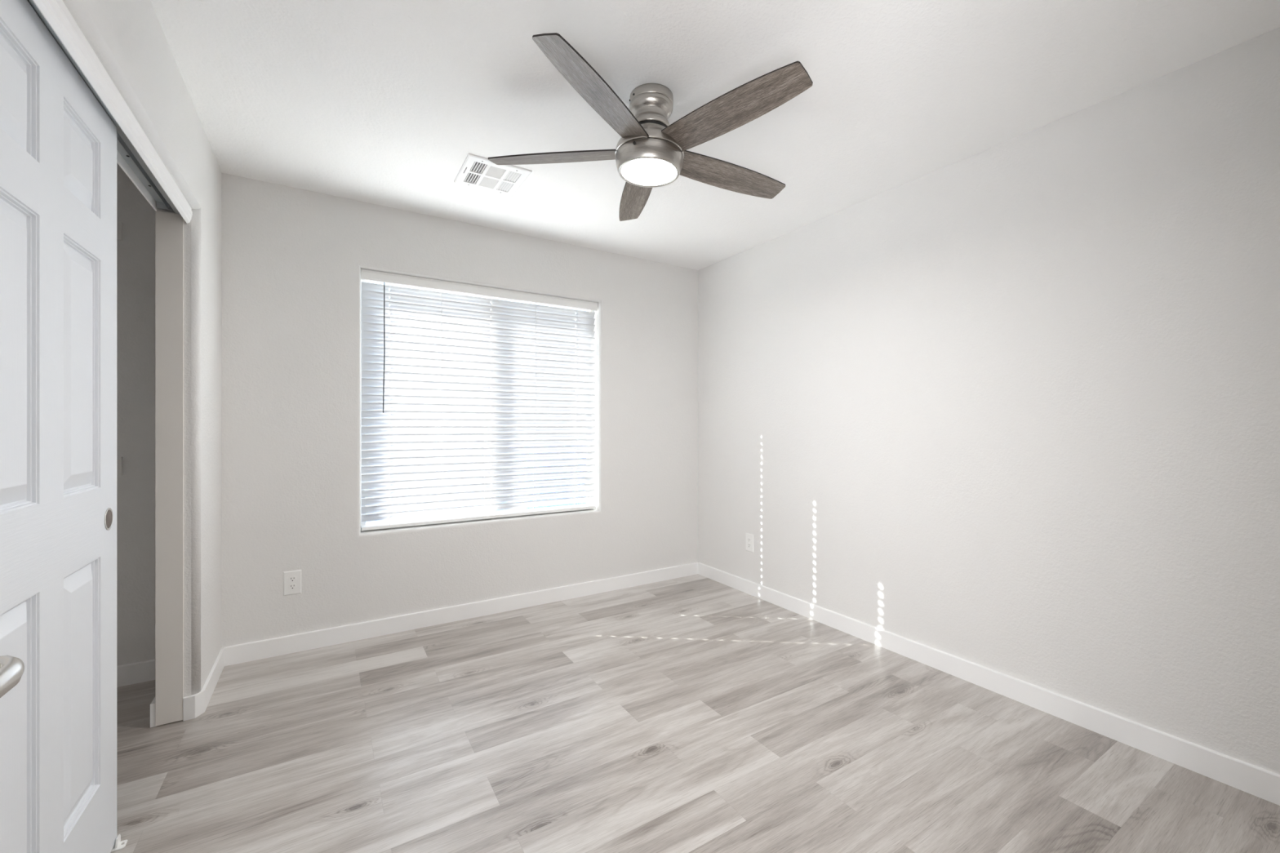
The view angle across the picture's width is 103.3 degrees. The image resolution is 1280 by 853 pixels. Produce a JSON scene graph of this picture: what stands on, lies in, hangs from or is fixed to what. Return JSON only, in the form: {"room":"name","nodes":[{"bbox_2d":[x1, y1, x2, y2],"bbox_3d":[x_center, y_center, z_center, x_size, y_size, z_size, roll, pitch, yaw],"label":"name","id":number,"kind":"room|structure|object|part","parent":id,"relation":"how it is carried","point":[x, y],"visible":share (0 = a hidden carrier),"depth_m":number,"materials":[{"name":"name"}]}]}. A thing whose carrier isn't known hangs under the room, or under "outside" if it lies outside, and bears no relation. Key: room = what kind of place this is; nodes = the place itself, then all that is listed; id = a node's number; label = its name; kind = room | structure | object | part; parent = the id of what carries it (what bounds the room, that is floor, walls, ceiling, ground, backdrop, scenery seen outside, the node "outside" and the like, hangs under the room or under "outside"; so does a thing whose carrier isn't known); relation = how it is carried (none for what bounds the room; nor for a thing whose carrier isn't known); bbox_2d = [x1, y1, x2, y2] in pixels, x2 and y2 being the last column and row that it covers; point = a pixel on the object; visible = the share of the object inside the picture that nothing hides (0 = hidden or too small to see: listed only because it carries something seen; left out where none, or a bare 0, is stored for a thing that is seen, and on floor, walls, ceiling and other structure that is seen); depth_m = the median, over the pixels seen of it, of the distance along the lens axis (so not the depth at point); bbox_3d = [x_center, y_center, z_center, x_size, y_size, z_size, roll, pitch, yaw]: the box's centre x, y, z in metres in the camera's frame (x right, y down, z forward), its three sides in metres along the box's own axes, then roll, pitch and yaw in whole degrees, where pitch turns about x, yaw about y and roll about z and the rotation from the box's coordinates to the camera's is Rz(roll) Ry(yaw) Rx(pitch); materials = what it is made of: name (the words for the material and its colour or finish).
{"room":"empty bedroom","nodes":[
{"label":"empty bedroom","id":0,"kind":"room"},
{"bbox_2d":[0,655,24,697],"bbox_3d":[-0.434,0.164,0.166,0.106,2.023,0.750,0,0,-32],"label":"door handle","id":1,"kind":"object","parent":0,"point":[11,668],"depth_m":0.44,"materials":[{"name":"silver metal"}]},
{"bbox_2d":[62,0,221,724],"bbox_3d":[-1.243,-0.033,1.048,0.130,2.440,3.350,0,0,-32],"label":"wall","id":2,"kind":"structure","parent":0,"point":[128,38],"depth_m":2.06,"materials":[{"name":"beige paint"}]},
{"bbox_2d":[27,0,179,213],"bbox_3d":[-1.471,-0.865,1.360,0.075,0.036,1.535,0,0,-32],"label":"door track","id":3,"kind":"object","parent":2,"relation":"attached to","point":[128,158],"visible":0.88,"depth_m":1.67,"materials":[{"name":"silver metal"}]},
{"bbox_2d":[0,0,116,852],"bbox_3d":[-1.288,0.165,1.090,0.037,2.021,0.800,0,0,-32],"label":"door","id":4,"kind":"structure","parent":3,"relation":"hanging from","point":[58,143],"depth_m":1.11,"materials":[{"name":"white wood"}]},
{"bbox_3d":[-1.449,0.254,1.383,0.002,0.061,0.061,0,0,-32],"label":"flush pull","id":5,"kind":"part","parent":4,"relation":"part of","materials":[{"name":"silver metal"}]},
{"bbox_2d":[106,510,112,528],"bbox_3d":[-1.450,0.254,1.383,0.001,0.049,0.049,0,0,-32],"label":"door pull","id":6,"kind":"object","parent":4,"relation":"on","point":[108,513],"depth_m":1.38,"materials":[{"name":"brown metal"}]},
{"bbox_2d":[32,0,192,223],"bbox_3d":[-1.420,-0.852,1.396,0.019,0.066,1.549,0,0,-32],"label":"trim","id":7,"kind":"structure","parent":2,"relation":"attached to","point":[55,12],"depth_m":1.27,"materials":[{"name":"white wood"}]},
{"bbox_2d":[150,697,155,728],"bbox_3d":[-2.049,1.141,2.208,0.019,0.092,0.501,0,0,-32],"label":"baseboard","id":8,"kind":"structure","parent":2,"relation":"attached to","point":[153,704],"depth_m":2.00,"materials":[{"name":"white wood"}]},
{"bbox_2d":[155,210,183,726],"bbox_3d":[-1.875,0.167,2.021,0.083,2.033,0.011,0,0,-32],"label":"trim","id":9,"kind":"structure","parent":2,"relation":"attached to","point":[169,227],"depth_m":2.01,"materials":[{"name":"white paint"}]},
{"bbox_2d":[182,647,224,720],"bbox_3d":[-1.947,1.141,2.274,0.062,0.092,0.523,0,0,-32],"label":"baseboard","id":10,"kind":"structure","parent":2,"relation":"attached to","point":[194,705],"depth_m":2.11,"materials":[{"name":"white wood"}]},
{"bbox_2d":[116,162,697,666],"bbox_3d":[-1.164,-0.033,3.158,3.986,2.440,0.155,0,0,-32],"label":"wall","id":11,"kind":"structure","parent":0,"point":[293,259],"depth_m":2.77,"materials":[{"name":"beige paint"}]},
{"bbox_2d":[116,220,122,240],"bbox_3d":[-2.537,-0.889,2.206,0.407,0.083,0.018,0,0,-32],"label":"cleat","id":12,"kind":"object","parent":11,"relation":"attached to","point":[119,224],"visible":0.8,"depth_m":2.30,"materials":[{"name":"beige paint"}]},
{"bbox_2d":[116,457,122,475],"bbox_3d":[-2.537,0.183,2.206,0.407,0.084,0.018,0,0,-32],"label":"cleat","id":13,"kind":"object","parent":11,"relation":"attached to","point":[119,460],"visible":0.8,"depth_m":2.30,"materials":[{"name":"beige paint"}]},
{"bbox_2d":[283,569,301,595],"bbox_3d":[-1.821,0.822,2.655,0.079,0.125,0.008,0,0,-32],"label":"wall outlet","id":14,"kind":"object","parent":11,"relation":"attached to","point":[292,579],"visible":1,"depth_m":2.65,"materials":[{"name":"white plastic"}]},
{"bbox_2d":[288,583,296,589],"bbox_3d":[-1.820,0.842,2.653,0.034,0.030,0.003,0,0,-32],"label":"receptacle","id":15,"kind":"object","parent":14,"relation":"attached to","point":[291,586],"depth_m":2.65,"materials":[{"name":"white plastic"}]},
{"bbox_2d":[288,576,296,582],"bbox_3d":[-1.820,0.802,2.653,0.034,0.030,0.003,0,0,-32],"label":"receptacle","id":16,"kind":"object","parent":14,"relation":"attached to","point":[291,579],"depth_m":2.65,"materials":[{"name":"white plastic"}]},
{"bbox_2d":[116,562,697,687],"bbox_3d":[-1.120,1.141,3.086,3.746,0.092,0.013,0,0,-32],"label":"baseboard","id":17,"kind":"structure","parent":11,"relation":"attached to","point":[144,671],"depth_m":2.94,"materials":[{"name":"white wood"}]},
{"bbox_2d":[360,279,594,531],"bbox_3d":[-0.989,-0.141,3.330,1.497,1.491,0.064,0,0,-32],"label":"window","id":18,"kind":"structure","parent":11,"relation":"in","point":[362,523],"depth_m":3.30,"materials":[{"name":"white plastic"}]},
{"bbox_2d":[360,268,597,530],"bbox_3d":[-0.953,-0.146,3.269,1.488,1.480,0.077,0,0,-32],"label":"window blinds","id":19,"kind":"object","parent":18,"relation":"attached to","point":[440,347],"visible":1,"depth_m":3.21,"materials":[{"name":"white plastic"}]},
{"bbox_3d":[-1.466,-0.133,2.965,0.002,1.420,0.051,0,0,-32],"label":"ladder cord","id":20,"kind":"part","parent":19,"relation":"part of","materials":[{"name":"white fabric"}]},
{"bbox_3d":[-0.959,0.584,3.278,1.481,0.020,0.052,0,0,-32],"label":"rail","id":21,"kind":"part","parent":19,"relation":"part of","materials":[{"name":"white plastic"}]},
{"bbox_3d":[-0.964,-0.133,3.275,0.002,1.420,0.051,0,0,-32],"label":"ladder cord","id":22,"kind":"part","parent":19,"relation":"part of","materials":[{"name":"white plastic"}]},
{"bbox_3d":[-0.713,-0.133,3.431,0.002,1.420,0.051,0,0,-32],"label":"ladder cord","id":23,"kind":"part","parent":19,"relation":"part of","materials":[{"name":"white fabric"}]},
{"bbox_2d":[111,573,1279,852],"bbox_3d":[0.080,1.247,1.149,3.986,0.120,4.870,0,0,-32],"label":"floor","id":24,"kind":"structure","parent":0,"point":[695,713],"depth_m":1.83,"materials":[{"name":"grey laminate"}]},
{"bbox_2d":[110,834,128,852],"bbox_3d":[-1.485,1.174,1.422,0.063,0.026,0.038,0,0,-32],"label":"guide","id":25,"kind":"object","parent":24,"relation":"on","point":[118,845],"visible":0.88,"depth_m":1.43,"materials":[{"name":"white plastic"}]},
{"bbox_3d":[-1.484,1.185,1.421,0.063,0.004,0.034,0,0,-32],"label":"plate","id":26,"kind":"part","parent":25,"relation":"part of","materials":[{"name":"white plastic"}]},
{"bbox_2d":[150,0,1279,270],"bbox_3d":[0.080,-1.313,1.149,3.986,0.120,4.870,0,0,-32],"label":"ceiling","id":27,"kind":"structure","parent":0,"point":[385,103],"depth_m":1.84,"materials":[{"name":"paint"}]},
{"bbox_2d":[453,153,532,195],"bbox_3d":[-0.741,-1.248,2.539,0.302,0.011,0.314,0,0,-32],"label":"ceiling vent","id":28,"kind":"object","parent":27,"relation":"in","point":[476,171],"visible":0.99,"depth_m":2.52,"materials":[{"name":"white metal"}]},
{"bbox_2d":[488,32,813,221],"bbox_3d":[0.074,-1.107,1.939,1.210,0.293,1.236,0,0,-32],"label":"ceiling fan","id":29,"kind":"object","parent":27,"relation":"hanging from","point":[650,153],"visible":1,"depth_m":1.82,"materials":[{"name":"wood"}]},
{"bbox_3d":[-0.335,-1.056,1.994,0.530,0.006,0.134,2,14,9],"label":"blade","id":30,"kind":"part","parent":29,"relation":"part of","materials":[{"name":"brown wood"}]},
{"bbox_3d":[-0.136,-1.050,1.598,0.134,0.006,0.530,18,7,27],"label":"blade","id":31,"kind":"part","parent":29,"relation":"part of","materials":[{"name":"brown wood"}]},
{"bbox_3d":[-0.020,-1.045,2.305,0.134,0.006,0.530,-12,2,-8],"label":"blade","id":32,"kind":"part","parent":29,"relation":"part of","materials":[{"name":"brown wood"}]},
{"bbox_3d":[0.373,-1.032,2.102,0.529,0.006,0.134,2,-14,-27],"label":"blade","id":33,"kind":"part","parent":29,"relation":"part of","materials":[{"name":"wood"}]},
{"bbox_3d":[0.302,-1.035,1.665,0.529,0.006,0.134,2,-14,45],"label":"blade","id":34,"kind":"part","parent":29,"relation":"part of","materials":[{"name":"wood"}]},
{"bbox_2d":[697,26,1279,774],"bbox_3d":[1.722,-0.033,2.169,0.120,2.440,4.875,0,0,-32],"label":"wall","id":35,"kind":"structure","parent":0,"point":[1011,407],"depth_m":2.10,"materials":[{"name":"beige paint"}]},
{"bbox_2d":[745,533,753,552],"bbox_3d":[0.773,0.825,3.579,0.008,0.125,0.079,0,0,-32],"label":"wall outlet","id":36,"kind":"object","parent":35,"relation":"attached to","point":[748,537],"visible":1,"depth_m":3.58,"materials":[{"name":"white plastic"}]},
{"bbox_2d":[697,562,1279,805],"bbox_3d":[1.314,1.141,2.702,0.013,0.092,3.230,0,0,-32],"label":"baseboard","id":37,"kind":"structure","parent":35,"relation":"attached to","point":[1255,780],"depth_m":2.09,"materials":[{"name":"white wood"}]},
{"label":"outside","id":38,"kind":"structure","parent":0,"visible":0},
{"bbox_2d":[365,502,513,523],"bbox_3d":[-5.830,1.427,11.313,30.000,0.120,18.625,0,0,-32],"label":"ground","id":39,"kind":"structure","parent":38,"point":[510,509],"depth_m":7.88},
{"bbox_2d":[365,391,586,508],"bbox_3d":[-3.516,0.402,8.526,27.000,1.930,0.200,0,0,-32],"label":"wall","id":40,"kind":"structure","parent":39,"relation":"on","point":[389,391],"depth_m":8.44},
{"bbox_2d":[508,444,586,510],"bbox_3d":[-1.260,0.812,6.924,0.948,1.110,0.800,0,0,-32],"label":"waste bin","id":41,"kind":"object","parent":39,"relation":"on","point":[566,504],"visible":0.03,"depth_m":6.63,"materials":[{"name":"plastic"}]}
]}

